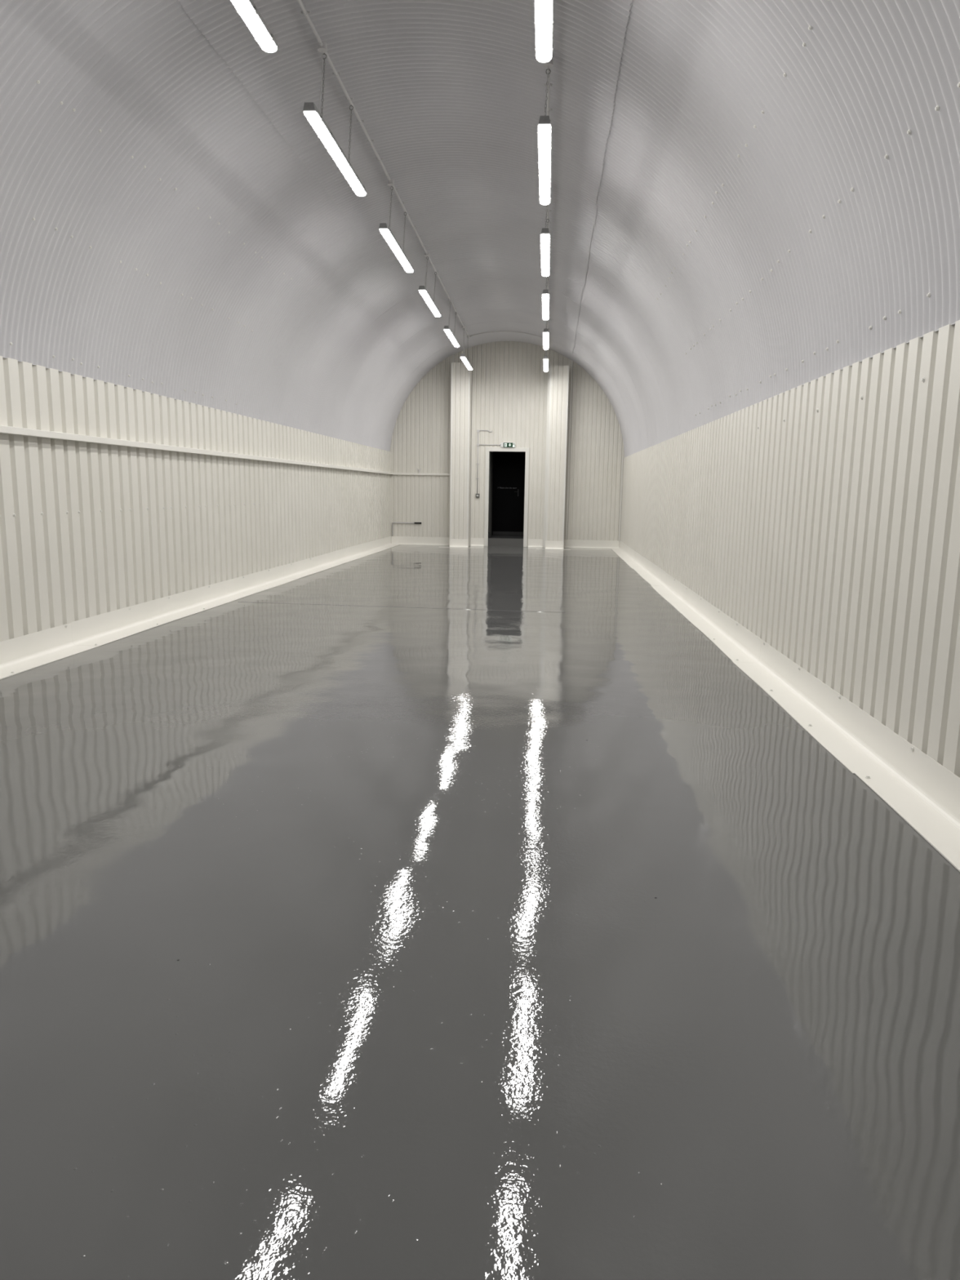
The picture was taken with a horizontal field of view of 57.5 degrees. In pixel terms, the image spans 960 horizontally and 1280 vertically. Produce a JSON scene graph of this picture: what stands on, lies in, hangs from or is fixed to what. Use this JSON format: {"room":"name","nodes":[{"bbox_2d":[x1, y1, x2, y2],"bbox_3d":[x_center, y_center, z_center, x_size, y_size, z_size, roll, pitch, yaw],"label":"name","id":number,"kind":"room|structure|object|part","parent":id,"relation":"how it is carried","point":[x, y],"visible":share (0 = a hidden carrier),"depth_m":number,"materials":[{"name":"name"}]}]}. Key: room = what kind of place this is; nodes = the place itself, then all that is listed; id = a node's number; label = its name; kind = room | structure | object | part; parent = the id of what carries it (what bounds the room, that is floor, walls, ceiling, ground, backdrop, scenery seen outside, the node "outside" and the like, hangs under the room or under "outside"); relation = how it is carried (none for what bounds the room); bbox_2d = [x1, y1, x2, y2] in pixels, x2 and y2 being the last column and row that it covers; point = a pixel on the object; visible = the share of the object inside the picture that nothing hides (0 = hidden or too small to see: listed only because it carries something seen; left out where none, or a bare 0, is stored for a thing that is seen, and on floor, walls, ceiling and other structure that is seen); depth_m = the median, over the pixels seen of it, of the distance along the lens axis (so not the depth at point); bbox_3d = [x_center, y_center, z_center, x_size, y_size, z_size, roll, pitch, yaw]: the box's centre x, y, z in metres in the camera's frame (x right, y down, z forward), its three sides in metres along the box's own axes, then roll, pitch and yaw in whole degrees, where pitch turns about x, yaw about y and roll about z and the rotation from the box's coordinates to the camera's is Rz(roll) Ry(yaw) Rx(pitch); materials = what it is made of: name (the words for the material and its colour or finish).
{"room":"empty arched warehouse","nodes":[
{"label":"empty arched warehouse","id":0,"kind":"room"},
{"bbox_2d":[0,355,391,641],"bbox_3d":[-3.411,-1.608,10.307,0.048,2.445,24.295,2,10,5],"label":"wall","id":1,"kind":"structure","parent":0,"point":[87,530],"depth_m":9.15,"materials":[{"name":"white metal"}]},
{"bbox_3d":[-3.788,-0.915,6.389,0.038,2.407,0.953,2,10,5],"label":"cladding panel","id":2,"kind":"part","parent":1,"relation":"part of","materials":[{"name":"beige paint"}]},
{"bbox_3d":[-3.700,-1.073,7.324,0.038,2.402,0.953,2,10,5],"label":"cladding panel","id":3,"kind":"part","parent":1,"relation":"part of","materials":[{"name":"beige paint"}]},
{"bbox_3d":[-3.611,-1.232,8.260,0.038,2.397,0.953,2,10,5],"label":"cladding panel","id":4,"kind":"part","parent":1,"relation":"part of","materials":[{"name":"beige paint"}]},
{"bbox_3d":[-3.522,-1.390,9.195,0.038,2.392,0.953,2,10,5],"label":"cladding panel","id":5,"kind":"part","parent":1,"relation":"part of","materials":[{"name":"beige paint"}]},
{"bbox_3d":[-3.434,-1.549,10.130,0.038,2.388,0.953,2,10,5],"label":"cladding panel","id":6,"kind":"part","parent":1,"relation":"part of","materials":[{"name":"beige paint"}]},
{"bbox_2d":[0,425,393,474],"bbox_3d":[-3.350,-2.202,10.190,0.077,0.141,24.275,2,10,5],"label":"wall ledge","id":7,"kind":"object","parent":1,"relation":"attached to","point":[3,429],"visible":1,"depth_m":9.00,"materials":[{"name":"white metal"}]},
{"bbox_2d":[0,536,399,679],"bbox_3d":[-3.287,-0.505,10.482,0.260,0.214,24.287,2,10,5],"label":"baseboard","id":8,"kind":"structure","parent":1,"relation":"attached to","point":[24,653],"depth_m":9.17,"materials":[{"name":"white paint"}]},
{"bbox_3d":[-3.345,-1.707,11.065,0.038,2.383,0.953,2,10,5],"label":"cladding panel","id":9,"kind":"part","parent":1,"relation":"part of","materials":[{"name":"beige paint"}]},
{"bbox_3d":[-3.256,-1.866,12.001,0.038,2.378,0.953,2,10,5],"label":"cladding panel","id":10,"kind":"part","parent":1,"relation":"part of","materials":[{"name":"beige paint"}]},
{"bbox_3d":[-3.168,-2.024,12.936,0.038,2.373,0.953,2,10,5],"label":"cladding panel","id":11,"kind":"part","parent":1,"relation":"part of","materials":[{"name":"beige paint"}]},
{"bbox_3d":[-3.079,-2.183,13.871,0.038,2.369,0.953,2,10,5],"label":"cladding panel","id":12,"kind":"part","parent":1,"relation":"part of","materials":[{"name":"beige paint"}]},
{"bbox_3d":[-2.990,-2.341,14.806,0.038,2.364,0.953,2,10,5],"label":"cladding panel","id":13,"kind":"part","parent":1,"relation":"part of","materials":[{"name":"beige paint"}]},
{"bbox_3d":[-2.902,-2.500,15.741,0.038,2.359,0.953,2,10,5],"label":"cladding panel","id":14,"kind":"part","parent":1,"relation":"part of","materials":[{"name":"beige paint"}]},
{"bbox_3d":[-2.813,-2.658,16.676,0.038,2.354,0.953,2,10,5],"label":"cladding panel","id":15,"kind":"part","parent":1,"relation":"part of","materials":[{"name":"beige paint"}]},
{"bbox_3d":[-2.725,-2.817,17.612,0.038,2.349,0.953,2,10,5],"label":"cladding panel","id":16,"kind":"part","parent":1,"relation":"part of","materials":[{"name":"beige paint"}]},
{"bbox_3d":[-2.636,-2.975,18.547,0.038,2.345,0.953,2,10,5],"label":"cladding panel","id":17,"kind":"part","parent":1,"relation":"part of","materials":[{"name":"beige paint"}]},
{"bbox_3d":[-2.547,-3.134,19.482,0.038,2.340,0.953,2,10,5],"label":"cladding panel","id":18,"kind":"part","parent":1,"relation":"part of","materials":[{"name":"beige paint"}]},
{"bbox_3d":[-2.459,-3.292,20.417,0.038,2.335,0.953,2,10,5],"label":"cladding panel","id":19,"kind":"part","parent":1,"relation":"part of","materials":[{"name":"beige paint"}]},
{"bbox_3d":[-2.370,-3.450,21.352,0.038,2.330,0.953,2,10,5],"label":"cladding panel","id":20,"kind":"part","parent":1,"relation":"part of","materials":[{"name":"beige paint"}]},
{"bbox_3d":[-2.306,-3.564,22.029,0.038,2.326,0.425,2,10,5],"label":"cladding panel","id":21,"kind":"part","parent":1,"relation":"part of","materials":[{"name":"beige paint"}]},
{"bbox_2d":[0,544,959,1279],"bbox_3d":[-0.510,-0.292,10.470,6.771,0.122,24.600,2,10,4],"label":"floor","id":22,"kind":"structure","parent":0,"point":[401,912],"depth_m":2.74,"materials":[{"name":"grey paint"}]},
{"bbox_2d":[446,362,471,547],"bbox_3d":[-0.521,-4.514,21.548,0.870,4.415,0.720,2,10,4],"label":"boxed column","id":23,"kind":"structure","parent":22,"relation":"on","point":[461,377],"depth_m":21.41,"materials":[{"name":"white metal"}]},
{"bbox_3d":[-0.493,-4.487,21.394,0.454,4.415,0.013,2,10,4],"label":"panel","id":24,"kind":"part","parent":23,"relation":"part of","materials":[{"name":"beige paint"}]},
{"bbox_3d":[-0.250,-4.524,21.628,0.004,4.415,0.518,2,10,4],"label":"panel","id":25,"kind":"part","parent":23,"relation":"part of","materials":[{"name":"beige paint"}]},
{"bbox_2d":[536,365,570,550],"bbox_3d":[1.856,-4.419,21.382,0.840,4.355,0.720,2,10,4],"label":"boxed column","id":26,"kind":"structure","parent":22,"relation":"on","point":[557,384],"depth_m":21.25,"materials":[{"name":"beige paint"}]},
{"bbox_3d":[1.865,-4.393,21.230,0.442,4.355,0.013,2,10,4],"label":"panel","id":27,"kind":"part","parent":26,"relation":"part of","materials":[{"name":"beige paint"}]},
{"bbox_2d":[0,0,959,457],"bbox_3d":[-0.460,-3.900,9.687,6.397,2.785,24.290,2,10,4],"label":"ceiling","id":28,"kind":"structure","parent":0,"point":[753,202],"depth_m":7.41,"materials":[{"name":"white paint"}]},
{"bbox_2d":[297,0,469,337],"bbox_3d":[-1.102,-4.971,8.758,0.076,0.136,22.710,2,10,4],"label":"conduit","id":29,"kind":"object","parent":28,"relation":"attached to","point":[322,46],"visible":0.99,"depth_m":8.48,"materials":[{"name":"metal"}]},
{"bbox_2d":[231,0,279,53],"bbox_3d":[-1.445,-3.996,4.770,0.117,0.600,1.976,2,10,4],"label":"light","id":30,"kind":"object","parent":29,"relation":"hanging from","point":[247,10],"visible":1,"depth_m":5.43,"materials":[{"name":"grey plastic"}]},
{"bbox_2d":[302,50,367,196],"bbox_3d":[-1.229,-4.480,7.600,0.117,0.594,1.976,2,10,4],"label":"light","id":31,"kind":"object","parent":29,"relation":"hanging from","point":[311,112],"visible":1,"depth_m":7.32,"materials":[{"name":"grey plastic"}]},
{"bbox_2d":[303,111,316,115],"bbox_3d":[-1.305,-4.038,6.715,0.100,0.023,0.031,2,10,4],"label":"diffuser","id":32,"kind":"object","parent":31,"relation":"attached to","point":[306,113],"depth_m":6.70,"materials":[{"name":"white plastic"}]},
{"bbox_3d":[-1.258,-4.413,7.014,0.017,0.460,0.017,5,10,3],"label":"chain","id":33,"kind":"part","parent":31,"relation":"part of","materials":[{"name":"metal"}]},
{"bbox_2d":[305,113,365,195],"bbox_3d":[-1.234,-4.199,7.647,0.100,0.023,1.865,2,10,4],"label":"diffuser","id":34,"kind":"object","parent":31,"relation":"attached to","point":[315,120],"depth_m":7.47,"materials":[{"name":"white plastic"}]},
{"bbox_3d":[-1.184,-4.584,7.976,0.017,0.470,0.017,5,10,3],"label":"chain","id":35,"kind":"part","parent":31,"relation":"part of","materials":[{"name":"metal"}]},
{"bbox_2d":[378,186,413,272],"bbox_3d":[-0.998,-4.998,10.628,0.117,0.586,1.976,2,10,4],"label":"light","id":36,"kind":"object","parent":29,"relation":"hanging from","point":[384,228],"visible":1,"depth_m":10.36,"materials":[{"name":"grey plastic"}]},
{"bbox_2d":[378,228,388,231],"bbox_3d":[-1.073,-4.560,9.742,0.100,0.023,0.031,2,10,4],"label":"diffuser","id":37,"kind":"object","parent":36,"relation":"attached to","point":[380,229],"depth_m":9.73,"materials":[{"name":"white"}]},
{"bbox_3d":[-1.027,-4.929,10.041,0.017,0.450,0.017,5,10,3],"label":"chain","id":38,"kind":"part","parent":36,"relation":"part of","materials":[{"name":"metal"}]},
{"bbox_2d":[380,230,413,272],"bbox_3d":[-1.002,-4.720,10.673,0.100,0.023,1.865,2,10,4],"label":"diffuser","id":39,"kind":"object","parent":36,"relation":"attached to","point":[389,238],"depth_m":10.53,"materials":[{"name":"white plastic"}]},
{"bbox_3d":[-0.953,-5.100,11.004,0.017,0.460,0.017,5,10,3],"label":"chain","id":40,"kind":"part","parent":36,"relation":"part of","materials":[{"name":"metal"}]},
{"bbox_2d":[417,260,440,316],"bbox_3d":[-0.769,-5.508,13.616,0.117,0.577,1.976,2,10,4],"label":"light","id":41,"kind":"object","parent":29,"relation":"hanging from","point":[422,289],"visible":1,"depth_m":13.36,"materials":[{"name":"grey plastic"}]},
{"bbox_2d":[419,290,440,316],"bbox_3d":[-0.773,-5.235,13.661,0.100,0.023,1.865,2,10,4],"label":"diffuser","id":42,"kind":"object","parent":41,"relation":"attached to","point":[424,294],"depth_m":13.56,"materials":[{"name":"white plastic"}]},
{"bbox_2d":[443,301,459,346],"bbox_3d":[-0.532,-6.039,16.722,0.117,0.568,1.976,2,10,4],"label":"light","id":43,"kind":"object","parent":29,"relation":"hanging from","point":[446,329],"visible":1,"depth_m":16.46,"materials":[{"name":"grey plastic"}]},
{"bbox_2d":[444,329,459,346],"bbox_3d":[-0.536,-5.770,16.766,0.100,0.023,1.865,2,10,4],"label":"diffuser","id":44,"kind":"object","parent":43,"relation":"attached to","point":[449,333],"depth_m":16.68,"materials":[{"name":"white plastic"}]},
{"bbox_2d":[460,329,472,369],"bbox_3d":[-0.290,-6.420,19.284,0.117,0.670,1.976,2,10,4],"label":"light","id":45,"kind":"object","parent":29,"relation":"hanging from","point":[463,357],"visible":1,"depth_m":18.90,"materials":[{"name":"grey plastic"}]},
{"bbox_2d":[460,357,472,369],"bbox_3d":[-0.295,-6.101,19.336,0.100,0.023,1.865,2,10,4],"label":"diffuser","id":46,"kind":"object","parent":45,"relation":"attached to","point":[465,361],"depth_m":19.28,"materials":[{"name":"white plastic"}]},
{"bbox_2d":[470,330,542,337],"bbox_3d":[0.633,-6.883,19.749,1.729,0.183,0.072,2,10,4],"label":"conduit","id":47,"kind":"object","parent":28,"relation":"attached to","point":[498,331],"visible":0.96,"depth_m":19.73,"materials":[{"name":"grey metal"}]},
{"bbox_2d":[543,25,553,337],"bbox_3d":[0.696,-4.872,8.958,0.076,0.124,23.340,2,10,4],"label":"conduit","id":48,"kind":"object","parent":28,"relation":"attached to","point":[549,64],"visible":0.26,"depth_m":7.47,"materials":[{"name":"metal"}]},
{"bbox_2d":[533,0,553,62],"bbox_3d":[0.358,-3.917,4.859,0.117,0.468,1.976,2,10,4],"label":"light","id":49,"kind":"object","parent":48,"relation":"hanging from","point":[544,20],"visible":1,"depth_m":5.42,"materials":[{"name":"grey plastic"}]},
{"bbox_2d":[537,66,551,204],"bbox_3d":[0.582,-4.425,7.787,0.117,0.474,1.976,2,10,4],"label":"light","id":50,"kind":"object","parent":48,"relation":"hanging from","point":[544,131],"visible":1,"depth_m":7.49,"materials":[{"name":"grey plastic"}]},
{"bbox_2d":[537,126,551,204],"bbox_3d":[0.579,-4.202,7.823,0.100,0.023,1.865,2,10,4],"label":"diffuser","id":51,"kind":"object","parent":50,"relation":"attached to","point":[544,133],"depth_m":7.66,"materials":[{"name":"white plastic"}]},
{"bbox_2d":[537,124,551,128],"bbox_3d":[0.507,-4.042,6.891,0.100,0.023,0.031,2,10,4],"label":"diffuser","id":52,"kind":"object","parent":50,"relation":"attached to","point":[540,126],"depth_m":6.88,"materials":[{"name":"white plastic"}]},
{"bbox_3d":[0.528,-4.313,6.945,0.017,0.340,0.017,5,10,4],"label":"chain","id":53,"kind":"part","parent":50,"relation":"part of","materials":[{"name":"metal"}]},
{"bbox_2d":[540,204,550,276],"bbox_3d":[0.808,-4.936,10.734,0.117,0.480,1.976,2,10,4],"label":"light","id":54,"kind":"object","parent":48,"relation":"hanging from","point":[544,235],"visible":0.91,"depth_m":10.45,"materials":[{"name":"grey plastic"}]},
{"bbox_2d":[540,235,549,276],"bbox_3d":[0.804,-4.710,10.771,0.100,0.023,1.865,2,10,4],"label":"diffuser","id":55,"kind":"object","parent":54,"relation":"attached to","point":[544,239],"depth_m":10.63,"materials":[{"name":"white plastic"}]},
{"bbox_2d":[542,276,549,319],"bbox_3d":[1.038,-5.459,13.751,0.117,0.487,1.976,2,10,4],"label":"light","id":56,"kind":"object","parent":48,"relation":"hanging from","point":[545,295],"visible":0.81,"depth_m":13.50,"materials":[{"name":"grey plastic"}]},
{"bbox_2d":[542,294,549,319],"bbox_3d":[1.035,-5.230,13.788,0.100,0.023,1.865,2,10,4],"label":"diffuser","id":57,"kind":"object","parent":56,"relation":"attached to","point":[545,298],"depth_m":13.69,"materials":[{"name":"white plastic"}]},
{"bbox_2d":[542,350,548,371],"bbox_3d":[1.468,-6.381,19.390,0.117,0.609,1.976,2,10,4],"label":"light","id":58,"kind":"object","parent":48,"relation":"hanging from","point":[545,360],"visible":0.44,"depth_m":19.05,"materials":[{"name":"grey plastic"}]},
{"bbox_2d":[543,359,548,371],"bbox_3d":[1.464,-6.092,19.438,0.100,0.023,1.865,2,10,4],"label":"diffuser","id":59,"kind":"object","parent":58,"relation":"attached to","point":[545,361],"depth_m":19.31,"materials":[{"name":"white plastic"}]},
{"bbox_2d":[542,320,549,349],"bbox_3d":[1.277,-6.000,16.875,0.117,0.494,1.976,2,10,4],"label":"light","id":60,"kind":"object","parent":48,"relation":"hanging from","point":[545,333],"visible":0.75,"depth_m":16.61,"materials":[{"name":"grey plastic"}]},
{"bbox_2d":[542,333,548,349],"bbox_3d":[1.274,-5.768,16.913,0.100,0.023,1.865,2,10,4],"label":"diffuser","id":61,"kind":"object","parent":60,"relation":"attached to","point":[545,335],"depth_m":16.85,"materials":[{"name":"white plastic"}]},
{"bbox_2d":[488,451,493,535],"bbox_3d":[0.730,-3.822,22.798,1.005,2.260,1.590,2,10,4],"label":"wall","id":62,"kind":"structure","parent":0,"point":[491,455],"depth_m":22.79,"materials":[{"name":"grey paint"}]},
{"bbox_2d":[491,451,525,535],"bbox_3d":[0.782,-3.942,23.473,0.901,2.248,0.114,2,10,4],"label":"door","id":63,"kind":"structure","parent":62,"relation":"in","point":[508,467],"depth_m":23.48,"materials":[{"name":"black paint"}]},
{"bbox_3d":[0.766,-2.883,23.661,0.845,0.093,0.006,2,10,4],"label":"kick plate","id":64,"kind":"part","parent":63,"relation":"part of","materials":[{"name":"grey metal"}]},
{"bbox_2d":[488,534,523,546],"bbox_3d":[0.712,-2.614,23.007,0.965,0.208,1.590,2,10,4],"label":"floor","id":65,"kind":"structure","parent":0,"point":[495,540],"depth_m":22.24,"materials":[{"name":"grey paint"}]},
{"bbox_2d":[390,341,624,548],"bbox_3d":[0.630,-4.913,21.794,6.470,5.150,0.013,2,10,4],"label":"wall","id":66,"kind":"structure","parent":0,"point":[509,380],"depth_m":21.77,"materials":[{"name":"white metal"}]},
{"bbox_3d":[-2.111,-4.988,21.991,0.970,5.150,0.013,2,10,4],"label":"cladding panel","id":67,"kind":"part","parent":66,"relation":"part of","materials":[{"name":"beige paint"}]},
{"bbox_2d":[391,522,421,536],"bbox_3d":[-1.871,-2.826,22.313,0.759,0.359,0.042,2,10,4],"label":"pipe","id":68,"kind":"object","parent":66,"relation":"attached to","point":[393,522],"visible":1,"depth_m":22.27,"materials":[{"name":"beige metal"}]},
{"bbox_2d":[392,472,450,475],"bbox_3d":[-1.462,-4.178,22.050,1.480,0.048,0.047,2,10,4],"label":"wall ledge","id":69,"kind":"object","parent":66,"relation":"attached to","point":[394,473],"visible":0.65,"depth_m":22.03,"materials":[{"name":"white metal"}]},
{"bbox_3d":[-1.144,-4.962,21.922,0.970,5.150,0.013,2,10,4],"label":"cladding panel","id":70,"kind":"part","parent":66,"relation":"part of","materials":[{"name":"beige paint"}]},
{"bbox_3d":[-0.212,-4.936,21.855,0.900,5.150,0.013,2,10,4],"label":"cladding panel","id":71,"kind":"part","parent":66,"relation":"part of","materials":[{"name":"beige paint"}]},
{"bbox_2d":[475,429,500,493],"bbox_3d":[0.204,-4.453,21.884,0.596,1.564,0.030,2,10,4],"label":"conduit","id":72,"kind":"object","parent":66,"relation":"attached to","point":[477,430],"visible":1,"depth_m":21.82,"materials":[{"name":"grey metal"}]},
{"bbox_2d":[391,536,619,548],"bbox_3d":[0.613,-2.465,22.144,5.780,0.204,0.129,2,10,4],"label":"baseboard","id":73,"kind":"structure","parent":66,"relation":"attached to","point":[409,540],"depth_m":22.20,"materials":[{"name":"white paint"}]},
{"bbox_2d":[484,447,529,546],"bbox_3d":[0.668,-3.583,22.009,1.089,2.458,0.042,2,10,4],"label":"trim","id":74,"kind":"structure","parent":66,"relation":"attached to","point":[488,450],"depth_m":21.95,"materials":[{"name":"white metal"}]},
{"bbox_2d":[500,442,515,447],"bbox_3d":[0.696,-4.848,21.756,0.380,0.124,0.070,2,10,4],"label":"exit sign","id":75,"kind":"object","parent":66,"relation":"attached to","point":[502,444],"visible":1,"depth_m":21.73,"materials":[{"name":"white plastic"}]},
{"bbox_3d":[0.697,-4.844,21.728,0.230,0.108,0.002,2,10,4],"label":"green panel","id":76,"kind":"part","parent":75,"relation":"part of","materials":[{"name":"green plastic"}]},
{"bbox_3d":[0.705,-6.074,21.589,0.905,2.790,0.013,2,10,4],"label":"cladding panel","id":77,"kind":"part","parent":66,"relation":"part of","materials":[{"name":"beige paint"}]},
{"bbox_3d":[1.416,-4.891,21.738,0.555,5.150,0.013,2,10,4],"label":"cladding panel","id":78,"kind":"part","parent":66,"relation":"part of","materials":[{"name":"beige paint"}]},
{"bbox_3d":[1.917,-4.878,21.702,0.450,5.150,0.013,2,10,4],"label":"cladding panel","id":79,"kind":"part","parent":66,"relation":"part of","materials":[{"name":"beige paint"}]},
{"bbox_2d":[565,360,573,539],"bbox_3d":[2.212,-4.689,21.693,0.040,4.370,0.020,2,10,4],"label":"trim","id":80,"kind":"structure","parent":66,"relation":"attached to","point":[571,367],"depth_m":21.68,"materials":[{"name":"beige metal"}]},
{"bbox_3d":[2.570,-4.859,21.655,0.860,5.150,0.013,2,10,4],"label":"cladding panel","id":81,"kind":"part","parent":66,"relation":"part of","materials":[{"name":"beige paint"}]},
{"bbox_3d":[3.427,-4.836,21.594,0.860,5.150,0.013,2,10,4],"label":"cladding panel","id":82,"kind":"part","parent":66,"relation":"part of","materials":[{"name":"beige paint"}]},
{"bbox_2d":[618,457,623,540],"bbox_3d":[3.510,-3.505,21.796,0.040,2.040,0.022,2,10,4],"label":"trim","id":83,"kind":"structure","parent":66,"relation":"attached to","point":[622,462],"depth_m":21.78,"materials":[{"name":"beige metal"}]},
{"bbox_2d":[620,320,959,777],"bbox_3d":[2.636,-1.343,9.891,0.048,2.245,24.290,2,10,4],"label":"wall","id":84,"kind":"structure","parent":0,"point":[821,516],"depth_m":5.49,"materials":[{"name":"white metal"}]},
{"bbox_3d":[3.533,-3.354,21.557,0.038,2.245,0.546,2,10,4],"label":"cladding panel","id":85,"kind":"part","parent":84,"relation":"part of","materials":[{"name":"beige paint"}]},
{"bbox_3d":[3.480,-3.233,20.860,0.038,2.245,0.872,2,10,4],"label":"cladding panel","id":86,"kind":"part","parent":84,"relation":"part of","materials":[{"name":"beige paint"}]},
{"bbox_3d":[3.414,-3.086,20.003,0.038,2.245,0.872,2,10,4],"label":"cladding panel","id":87,"kind":"part","parent":84,"relation":"part of","materials":[{"name":"beige paint"}]},
{"bbox_3d":[3.349,-2.938,19.145,0.038,2.245,0.872,2,10,4],"label":"cladding panel","id":88,"kind":"part","parent":84,"relation":"part of","materials":[{"name":"beige paint"}]},
{"bbox_3d":[3.283,-2.790,18.288,0.038,2.245,0.872,2,10,4],"label":"cladding panel","id":89,"kind":"part","parent":84,"relation":"part of","materials":[{"name":"beige paint"}]},
{"bbox_3d":[3.218,-2.643,17.430,0.038,2.245,0.872,2,10,4],"label":"cladding panel","id":90,"kind":"part","parent":84,"relation":"part of","materials":[{"name":"beige paint"}]},
{"bbox_3d":[3.152,-2.495,16.573,0.038,2.245,0.872,2,10,4],"label":"cladding panel","id":91,"kind":"part","parent":84,"relation":"part of","materials":[{"name":"beige paint"}]},
{"bbox_3d":[3.087,-2.347,15.716,0.038,2.245,0.872,2,10,4],"label":"cladding panel","id":92,"kind":"part","parent":84,"relation":"part of","materials":[{"name":"beige paint"}]},
{"bbox_3d":[3.021,-2.199,14.858,0.038,2.245,0.872,2,10,4],"label":"cladding panel","id":93,"kind":"part","parent":84,"relation":"part of","materials":[{"name":"beige paint"}]},
{"bbox_3d":[2.955,-2.052,14.001,0.038,2.245,0.872,2,10,4],"label":"cladding panel","id":94,"kind":"part","parent":84,"relation":"part of","materials":[{"name":"beige paint"}]},
{"bbox_3d":[2.890,-1.904,13.143,0.038,2.245,0.872,2,10,4],"label":"cladding panel","id":95,"kind":"part","parent":84,"relation":"part of","materials":[{"name":"beige paint"}]},
{"bbox_3d":[2.824,-1.756,12.286,0.038,2.245,0.872,2,10,4],"label":"cladding panel","id":96,"kind":"part","parent":84,"relation":"part of","materials":[{"name":"beige paint"}]},
{"bbox_3d":[2.759,-1.608,11.429,0.038,2.245,0.872,2,10,4],"label":"cladding panel","id":97,"kind":"part","parent":84,"relation":"part of","materials":[{"name":"beige paint"}]},
{"bbox_3d":[2.693,-1.461,10.571,0.038,2.245,0.872,2,10,4],"label":"cladding panel","id":98,"kind":"part","parent":84,"relation":"part of","materials":[{"name":"beige paint"}]},
{"bbox_3d":[2.627,-1.313,9.714,0.038,2.245,0.872,2,10,4],"label":"cladding panel","id":99,"kind":"part","parent":84,"relation":"part of","materials":[{"name":"beige paint"}]},
{"bbox_3d":[2.562,-1.165,8.856,0.038,2.245,0.872,2,10,4],"label":"cladding panel","id":100,"kind":"part","parent":84,"relation":"part of","materials":[{"name":"beige paint"}]},
{"bbox_3d":[2.496,-1.017,7.999,0.038,2.245,0.872,2,10,4],"label":"cladding panel","id":101,"kind":"part","parent":84,"relation":"part of","materials":[{"name":"beige paint"}]},
{"bbox_3d":[2.431,-0.870,7.142,0.038,2.245,0.872,2,10,4],"label":"cladding panel","id":102,"kind":"part","parent":84,"relation":"part of","materials":[{"name":"beige paint"}]},
{"bbox_2d":[611,540,959,871],"bbox_3d":[2.491,-0.348,10.067,0.231,0.216,24.278,2,10,4],"label":"baseboard","id":103,"kind":"structure","parent":84,"relation":"attached to","point":[924,793],"depth_m":5.25,"materials":[{"name":"white paint"}]},
{"bbox_3d":[2.365,-0.722,6.284,0.038,2.245,0.872,2,10,4],"label":"cladding panel","id":104,"kind":"part","parent":84,"relation":"part of","materials":[{"name":"beige paint"}]},
{"bbox_3d":[2.300,-0.574,5.427,0.038,2.245,0.872,2,10,4],"label":"cladding panel","id":105,"kind":"part","parent":84,"relation":"part of","materials":[{"name":"beige paint"}]},
{"bbox_3d":[2.234,-0.426,4.569,0.038,2.245,0.872,2,10,4],"label":"cladding panel","id":106,"kind":"part","parent":84,"relation":"part of","materials":[{"name":"beige paint"}]},
{"bbox_3d":[2.168,-0.279,3.712,0.038,2.245,0.872,2,10,4],"label":"cladding panel","id":107,"kind":"part","parent":84,"relation":"part of","materials":[{"name":"beige paint"}]}
]}

